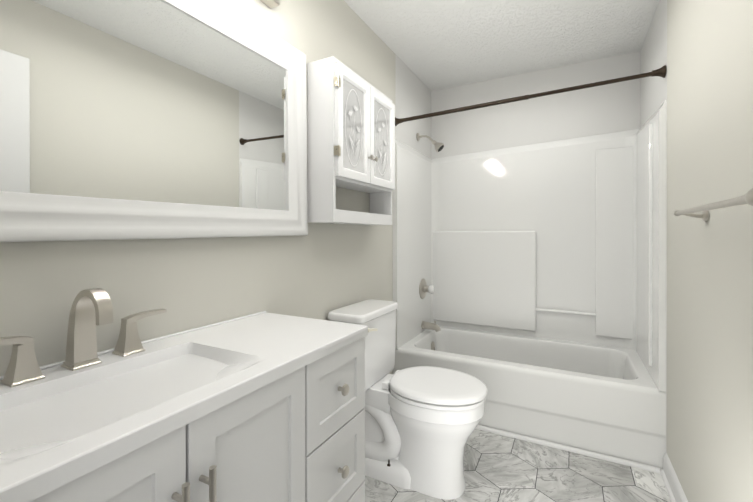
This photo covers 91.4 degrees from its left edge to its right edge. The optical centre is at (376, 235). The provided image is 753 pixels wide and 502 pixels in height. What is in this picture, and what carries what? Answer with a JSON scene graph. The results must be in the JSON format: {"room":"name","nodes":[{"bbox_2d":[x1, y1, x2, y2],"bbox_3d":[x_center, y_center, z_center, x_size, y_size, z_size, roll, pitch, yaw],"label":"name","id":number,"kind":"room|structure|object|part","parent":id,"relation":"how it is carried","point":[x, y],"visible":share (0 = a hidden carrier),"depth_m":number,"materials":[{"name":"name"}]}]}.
{"room":"bathroom","nodes":[
{"label":"bathroom","id":0,"kind":"room"},
{"bbox_2d":[0,0,430,375],"bbox_3d":[-0.270,-0.042,1.905,0.100,2.440,3.221,0,0,28],"label":"wall","id":1,"kind":"structure","parent":0,"point":[320,271],"depth_m":1.38,"materials":[{"name":"white paint"}]},
{"bbox_2d":[0,0,307,241],"bbox_3d":[-0.605,-0.397,1.121,0.033,0.826,1.223,0,0,28],"label":"framed mirror","id":2,"kind":"object","parent":1,"relation":"attached to","point":[142,119],"visible":0.96,"depth_m":1.05,"materials":[{"name":"white mirror"}]},
{"bbox_2d":[260,0,278,7],"bbox_3d":[-0.536,-0.961,1.083,0.190,0.128,0.823,0,0,28],"label":"sconce","id":3,"kind":"object","parent":1,"relation":"attached to","point":[271,3],"visible":1,"depth_m":1.46,"materials":[{"name":"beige metal"}]},
{"bbox_2d":[307,56,394,224],"bbox_3d":[-0.092,-0.429,1.923,0.192,0.735,0.614,0,0,28],"label":"cabinet","id":4,"kind":"object","parent":1,"relation":"attached to","point":[350,129],"visible":1,"depth_m":1.72,"materials":[{"name":"white paint"}]},
{"bbox_3d":[-0.042,-0.517,1.897,0.004,0.413,0.506,0,0,28],"label":"glass","id":5,"kind":"part","parent":4,"relation":"part of","materials":[{"name":"white glass"}]},
{"bbox_3d":[-0.018,-0.397,1.885,0.026,0.027,0.077,0,0,28],"label":"knob","id":6,"kind":"part","parent":4,"relation":"part of","materials":[{"name":"silver metal"}]},
{"bbox_2d":[344,0,659,90],"bbox_3d":[0.438,-1.311,1.529,1.700,0.100,3.221,0,0,28],"label":"ceiling","id":7,"kind":"structure","parent":0,"point":[432,45],"depth_m":2.28,"materials":[{"name":"white paint"}]},
{"bbox_2d":[364,429,670,501],"bbox_3d":[0.438,1.209,1.534,1.700,0.060,3.221,0,0,28],"label":"floor","id":8,"kind":"structure","parent":0,"point":[499,468],"depth_m":1.78,"materials":[{"name":"tile"}]},
{"bbox_2d":[0,288,367,501],"bbox_3d":[-0.456,0.651,0.904,0.501,1.058,1.002,0,0,28],"label":"bathroom vanity","id":9,"kind":"object","parent":8,"relation":"on","point":[263,406],"visible":1,"depth_m":0.81,"materials":[{"name":"white paint"}]},
{"bbox_2d":[0,288,166,387],"bbox_3d":[-0.662,0.214,0.851,0.138,0.183,0.400,0,0,28],"label":"faucet","id":10,"kind":"object","parent":9,"relation":"on","point":[82,360],"depth_m":0.85,"materials":[{"name":"silver metal"}]},
{"bbox_3d":[-0.213,0.695,0.868,0.039,0.541,0.543,0,0,28],"label":"handle","id":11,"kind":"part","parent":9,"relation":"part of","materials":[{"name":"silver metal"}]},
{"bbox_2d":[328,299,486,499],"bbox_3d":[0.171,0.776,1.826,0.733,0.804,0.432,0,0,28],"label":"toilet","id":12,"kind":"object","parent":8,"relation":"on","point":[421,423],"visible":0.98,"depth_m":1.72,"materials":[{"name":"white ceramic"}]},
{"bbox_3d":[-0.026,0.451,1.773,0.024,0.035,0.088,0,0,28],"label":"handle","id":13,"kind":"part","parent":12,"relation":"part of","materials":[{"name":"beige plastic"}]},
{"bbox_3d":[0.282,0.721,1.767,0.482,0.055,0.390,0,0,28],"label":"seat","id":14,"kind":"part","parent":12,"relation":"part of","materials":[{"name":"white plastic"}]},
{"bbox_2d":[393,99,666,469],"bbox_3d":[0.957,0.180,2.518,1.499,1.993,0.784,0,0,28],"label":"shower","id":15,"kind":"object","parent":8,"relation":"on","point":[530,286],"visible":0.96,"depth_m":2.63,"materials":[{"name":"white plastic"}]},
{"bbox_3d":[0.437,0.049,2.905,0.216,1.733,0.164,0,0,28],"label":"trim","id":16,"kind":"part","parent":15,"relation":"part of","materials":[{"name":"silver metal"}]},
{"bbox_3d":[0.435,0.424,2.907,0.047,0.068,0.068,0,0,28],"label":"knob","id":17,"kind":"part","parent":15,"relation":"part of","materials":[{"name":"white plastic"}]},
{"bbox_2d":[475,425,660,473],"bbox_3d":[0.759,1.168,2.172,1.474,0.019,0.019,0,0,28],"label":"trim","id":18,"kind":"structure","parent":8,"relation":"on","point":[580,451],"depth_m":2.00,"materials":[{"name":"white wood"}]},
{"bbox_2d":[431,51,639,158],"bbox_3d":[1.165,-0.044,2.912,1.500,2.440,0.100,0,0,28],"label":"wall","id":19,"kind":"structure","parent":0,"point":[603,109],"depth_m":2.81,"materials":[{"name":"white paint"}]},
{"bbox_2d":[640,0,752,501],"bbox_3d":[1.145,-0.040,1.159,0.100,2.440,3.221,0,0,28],"label":"wall","id":20,"kind":"structure","parent":0,"point":[709,430],"depth_m":1.28,"materials":[{"name":"white paint"}]},
{"bbox_2d":[395,65,665,125],"bbox_3d":[0.789,-0.807,2.197,1.495,0.098,0.060,0,0,28],"label":"rail","id":21,"kind":"object","parent":20,"relation":"attached to","point":[661,72],"visible":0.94,"depth_m":2.12,"materials":[{"name":"brown metal"}]},
{"bbox_2d":[660,453,687,501],"bbox_3d":[0.912,1.128,0.854,0.026,0.104,2.200,0,0,28],"label":"baseboard","id":22,"kind":"structure","parent":20,"relation":"attached to","point":[675,491],"depth_m":1.67,"materials":[{"name":"white wood"}]},
{"bbox_2d":[674,188,752,221],"bbox_3d":[0.947,-0.076,0.992,0.092,0.055,0.818,0,0,28],"label":"towel rail","id":23,"kind":"object","parent":20,"relation":"attached to","point":[747,198],"visible":1,"depth_m":0.99,"materials":[{"name":"silver metal"}]}
]}

